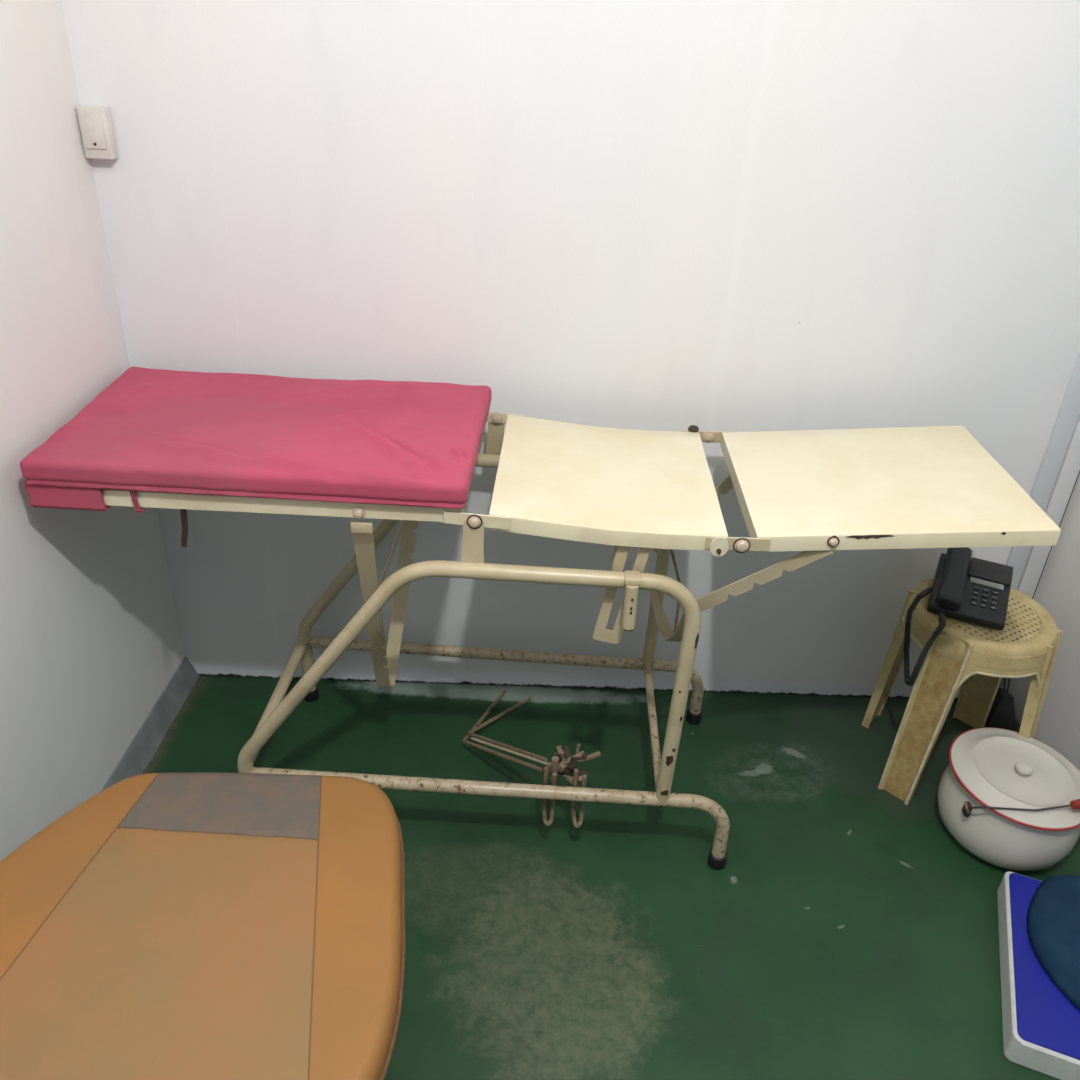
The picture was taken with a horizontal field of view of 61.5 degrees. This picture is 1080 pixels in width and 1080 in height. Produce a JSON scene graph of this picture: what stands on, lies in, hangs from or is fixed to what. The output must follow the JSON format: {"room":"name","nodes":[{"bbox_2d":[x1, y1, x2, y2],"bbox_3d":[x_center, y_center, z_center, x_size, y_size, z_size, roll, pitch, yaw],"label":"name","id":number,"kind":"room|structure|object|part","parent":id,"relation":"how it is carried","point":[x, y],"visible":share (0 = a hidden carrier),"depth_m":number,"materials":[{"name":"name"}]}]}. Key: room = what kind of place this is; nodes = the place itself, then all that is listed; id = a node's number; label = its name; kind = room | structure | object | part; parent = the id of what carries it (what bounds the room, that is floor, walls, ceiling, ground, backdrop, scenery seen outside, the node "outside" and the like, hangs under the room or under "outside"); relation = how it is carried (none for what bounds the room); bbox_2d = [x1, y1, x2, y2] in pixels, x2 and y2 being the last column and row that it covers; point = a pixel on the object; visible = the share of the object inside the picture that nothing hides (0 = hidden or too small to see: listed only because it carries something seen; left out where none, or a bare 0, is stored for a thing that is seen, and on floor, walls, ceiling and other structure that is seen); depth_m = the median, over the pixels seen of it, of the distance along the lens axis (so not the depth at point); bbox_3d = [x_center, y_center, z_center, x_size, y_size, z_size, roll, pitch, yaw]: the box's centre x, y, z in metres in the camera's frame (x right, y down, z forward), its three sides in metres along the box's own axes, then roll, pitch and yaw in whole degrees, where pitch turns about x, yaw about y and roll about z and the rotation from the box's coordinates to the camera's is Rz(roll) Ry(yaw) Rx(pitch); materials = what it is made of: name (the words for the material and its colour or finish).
{"room":"examination room","nodes":[
{"label":"examination room","id":0,"kind":"room"},
{"bbox_2d":[0,0,184,861],"bbox_3d":[-0.997,0.021,0.231,0.100,2.750,3.660,3,30,1],"label":"wall","id":1,"kind":"structure","parent":0,"point":[91,640],"depth_m":1.71,"materials":[{"name":"white paint"}]},
{"bbox_2d":[100,657,198,791],"bbox_3d":[-0.977,1.076,1.096,0.032,0.064,3.000,3,30,1],"label":"baseboard","id":2,"kind":"structure","parent":1,"relation":"attached to","point":[150,735],"depth_m":2.19,"materials":[{"name":"grey paint"}]},
{"bbox_2d":[61,0,1079,699],"bbox_3d":[0.247,-0.817,1.801,2.249,2.750,0.100,2,30,-1],"label":"wall","id":3,"kind":"structure","parent":0,"point":[651,215],"depth_m":1.86,"materials":[{"name":"white paint"}]},
{"bbox_2d":[76,105,117,159],"bbox_3d":[-0.849,-0.780,1.741,0.054,0.092,0.035,3,30,1],"label":"box","id":4,"kind":"object","parent":3,"relation":"attached to","point":[95,122],"visible":1,"depth_m":1.73,"materials":[{"name":"beige plastic"}]},
{"bbox_3d":[-0.849,-0.779,1.726,0.040,0.066,0.004,3,30,1],"label":"plate","id":5,"kind":"part","parent":4,"relation":"part of","materials":[{"name":"beige plastic"}]},
{"bbox_2d":[999,415,1079,685],"bbox_3d":[1.259,-0.753,1.774,0.042,2.750,0.015,3,30,1],"label":"trim","id":6,"kind":"structure","parent":3,"relation":"attached to","point":[1070,467],"depth_m":2.15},
{"bbox_2d":[999,471,1079,686],"bbox_3d":[1.286,-0.755,1.780,0.006,2.750,0.003,3,30,1],"label":"trim","id":7,"kind":"structure","parent":3,"relation":"attached to","point":[1079,471],"depth_m":2.22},
{"bbox_2d":[1006,352,1079,589],"bbox_3d":[1.214,-0.755,1.775,0.045,2.750,0.011,3,30,1],"label":"trim","id":8,"kind":"structure","parent":3,"relation":"attached to","point":[1069,412],"depth_m":2.09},
{"bbox_2d":[142,676,1079,1079],"bbox_3d":[0.341,1.301,0.980,4.400,0.100,4.200,3,30,1],"label":"floor","id":9,"kind":"structure","parent":0,"point":[844,932],"depth_m":1.88,"materials":[{"name":"green paint"}]},
{"bbox_2d":[0,772,405,1079],"bbox_3d":[-0.521,0.712,1.376,0.680,0.456,0.591,3,30,1],"label":"chair","id":10,"kind":"object","parent":9,"relation":"on","point":[187,925],"visible":1,"depth_m":1.23,"materials":[{"name":"leather"}]},
{"bbox_2d":[102,411,1060,869],"bbox_3d":[-0.009,0.185,1.949,1.778,0.843,0.578,3,30,1],"label":"bed","id":11,"kind":"object","parent":9,"relation":"on","point":[816,493],"visible":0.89,"depth_m":1.71,"materials":[{"name":"beige metal"}]},
{"bbox_2d":[20,367,491,512],"bbox_3d":[-0.502,-0.200,1.748,0.780,0.121,0.488,3,30,1],"label":"cushion","id":12,"kind":"object","parent":11,"relation":"on","point":[399,443],"visible":1,"depth_m":1.63,"materials":[{"name":"pink fabric"}]},
{"bbox_3d":[-0.498,-0.174,1.768,0.745,0.036,0.458,3,30,1],"label":"head panel","id":13,"kind":"part","parent":11,"relation":"part of","materials":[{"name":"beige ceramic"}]},
{"bbox_3d":[-0.330,0.150,1.809,0.036,0.542,0.232,0,30,-5],"label":"ratchet arm","id":14,"kind":"part","parent":11,"relation":"part of","materials":[{"name":"beige metal"}]},
{"bbox_3d":[-0.302,0.007,1.865,0.085,0.190,0.007,-22,38,-37],"label":"link rod","id":15,"kind":"part","parent":11,"relation":"part of","materials":[{"name":"beige metal"}]},
{"bbox_3d":[-0.312,0.141,2.033,0.034,0.342,0.171,9,30,10],"label":"ratchet arm","id":16,"kind":"part","parent":11,"relation":"part of","materials":[{"name":"beige metal"}]},
{"bbox_3d":[-0.117,0.011,1.583,0.042,0.101,0.005,3,30,1],"label":"pivot post","id":17,"kind":"part","parent":11,"relation":"part of","materials":[{"name":"beige metal"}]},
{"bbox_2d":[466,515,482,528],"bbox_3d":[-0.112,-0.031,1.556,0.028,0.028,0.001,3,30,1],"label":"bolt","id":18,"kind":"object","parent":11,"relation":"in","point":[472,521],"depth_m":1.55,"materials":[{"name":"silver metal"}]},
{"bbox_3d":[-0.098,-0.224,1.994,0.042,0.101,0.005,3,30,1],"label":"pivot post","id":19,"kind":"part","parent":11,"relation":"part of","materials":[{"name":"beige metal"}]},
{"bbox_3d":[-0.106,0.449,2.142,0.142,0.159,0.461,-4,31,-12],"label":"pedal rod","id":20,"kind":"part","parent":11,"relation":"part of","materials":[{"name":"metal"}]},
{"bbox_3d":[-0.086,0.441,2.144,0.168,0.168,0.402,0,30,-5],"label":"pedal rod","id":21,"kind":"part","parent":11,"relation":"part of","materials":[{"name":"metal"}]},
{"bbox_3d":[-0.074,0.477,2.060,0.006,0.136,0.278,-20,37,-34],"label":"pedal rod","id":22,"kind":"part","parent":11,"relation":"part of","materials":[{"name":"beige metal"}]},
{"bbox_3d":[0.127,-0.126,1.766,0.412,0.050,0.460,3,30,1],"label":"seat panel","id":23,"kind":"part","parent":11,"relation":"part of","materials":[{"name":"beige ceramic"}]},
{"bbox_3d":[0.305,0.090,2.012,0.044,0.149,0.189,3,30,1],"label":"link rod","id":24,"kind":"part","parent":11,"relation":"part of","materials":[{"name":"metal"}]},
{"bbox_3d":[0.393,-0.096,2.049,0.249,0.319,0.004,4,30,2],"label":"ratchet arm","id":25,"kind":"part","parent":11,"relation":"part of","materials":[{"name":"beige metal"}]},
{"bbox_3d":[0.331,-0.241,1.959,0.024,0.011,0.024,3,30,1],"label":"stop knob","id":26,"kind":"part","parent":11,"relation":"part of","materials":[{"name":"brown metal"}]},
{"bbox_2d":[733,538,750,552],"bbox_3d":[0.346,0.010,1.560,0.030,0.030,0.001,3,30,1],"label":"bolt","id":27,"kind":"object","parent":11,"relation":"in","point":[740,545],"depth_m":1.56,"materials":[{"name":"silver metal"}]},
{"bbox_3d":[0.392,0.072,1.645,0.239,0.211,0.007,12,31,16],"label":"ratchet arm","id":28,"kind":"part","parent":11,"relation":"part of","materials":[{"name":"beige metal"}]},
{"bbox_2d":[827,536,839,546],"bbox_3d":[0.502,0.003,1.554,0.021,0.021,0.001,3,30,1],"label":"bolt","id":29,"kind":"object","parent":11,"relation":"in","point":[832,541],"depth_m":1.55,"materials":[{"name":"silver metal"}]},
{"bbox_3d":[0.634,-0.112,1.750,0.503,0.076,0.460,3,30,1],"label":"leg panel","id":30,"kind":"part","parent":11,"relation":"part of","materials":[{"name":"beige metal"}]},
{"bbox_2d":[862,577,1062,804],"bbox_3d":[0.996,0.350,2.157,0.357,0.435,0.347,3,30,1],"label":"plastic stool","id":31,"kind":"object","parent":9,"relation":"on","point":[975,657],"visible":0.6,"depth_m":2.04,"materials":[{"name":"beige plastic"}]},
{"bbox_3d":[0.885,0.290,2.258,0.050,0.429,0.086,27,38,35],"label":"leg","id":32,"kind":"part","parent":31,"relation":"part of","materials":[{"name":"beige plastic"}]},
{"bbox_3d":[0.871,0.403,2.059,0.092,0.429,0.086,-24,39,-38],"label":"leg","id":33,"kind":"part","parent":31,"relation":"part of","materials":[{"name":"beige plastic"}]},
{"bbox_2d":[903,547,1012,685],"bbox_3d":[0.934,0.186,2.058,0.198,0.246,0.306,16,32,21],"label":"desk telephone","id":34,"kind":"object","parent":31,"relation":"on","point":[964,587],"visible":1,"depth_m":2.04,"materials":[{"name":"black plastic"}]},
{"bbox_3d":[0.852,0.224,2.038,0.076,0.192,0.168,3,30,1],"label":"coiled cord","id":35,"kind":"part","parent":34,"relation":"part of","materials":[{"name":"black plastic"}]},
{"bbox_3d":[1.116,0.300,2.261,0.054,0.429,0.086,-22,38,-36],"label":"leg","id":36,"kind":"part","parent":31,"relation":"part of","materials":[{"name":"beige plastic"}]},
{"bbox_3d":[1.123,0.405,2.079,0.066,0.429,0.086,25,36,33],"label":"leg","id":37,"kind":"part","parent":31,"relation":"part of","materials":[{"name":"beige plastic"}]},
{"bbox_2d":[985,678,1015,729],"bbox_3d":[1.206,0.327,2.320,0.078,0.330,0.102,3,30,1],"label":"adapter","id":38,"kind":"object","parent":9,"relation":"on","point":[1002,711],"visible":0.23,"depth_m":2.35,"materials":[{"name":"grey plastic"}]},
{"bbox_2d":[937,727,1079,870],"bbox_3d":[1.039,0.571,2.001,0.298,0.208,0.293,3,30,1],"label":"enamel pot","id":39,"kind":"object","parent":9,"relation":"on","point":[1010,799],"visible":1,"depth_m":1.93,"materials":[{"name":"metal"}]},
{"bbox_3d":[1.040,0.506,1.964,0.289,0.032,0.289,3,30,1],"label":"lid","id":40,"kind":"part","parent":39,"relation":"part of","materials":[{"name":"white ceramic"}]},
{"bbox_3d":[1.043,0.557,1.884,0.290,0.049,0.042,2,30,-2],"label":"bail handle","id":41,"kind":"part","parent":39,"relation":"part of","materials":[{"name":"metal"}]},
{"bbox_3d":[1.041,0.494,1.956,0.036,0.026,0.036,3,30,1],"label":"knob","id":42,"kind":"part","parent":39,"relation":"part of","materials":[{"name":"white ceramic"}]},
{"bbox_2d":[997,871,1079,1079],"bbox_3d":[1.012,0.826,1.703,0.260,0.062,0.400,13,31,18],"label":"weighing scale","id":43,"kind":"object","parent":9,"relation":"on","point":[1041,1026],"visible":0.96,"depth_m":1.63,"materials":[{"name":"plastic"}]},
{"bbox_2d":[1027,875,1079,1010],"bbox_3d":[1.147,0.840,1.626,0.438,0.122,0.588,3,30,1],"label":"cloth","id":44,"kind":"object","parent":43,"relation":"on","point":[1053,915],"visible":1,"depth_m":1.72,"materials":[{"name":"blue fabric"}]},
{"bbox_2d":[1001,475,1079,770],"bbox_3d":[1.736,-0.079,0.637,0.100,2.750,2.801,-6,31,-15],"label":"wall","id":45,"kind":"structure","parent":0,"point":[1058,590],"depth_m":2.22,"materials":[{"name":"white paint"}]}
]}

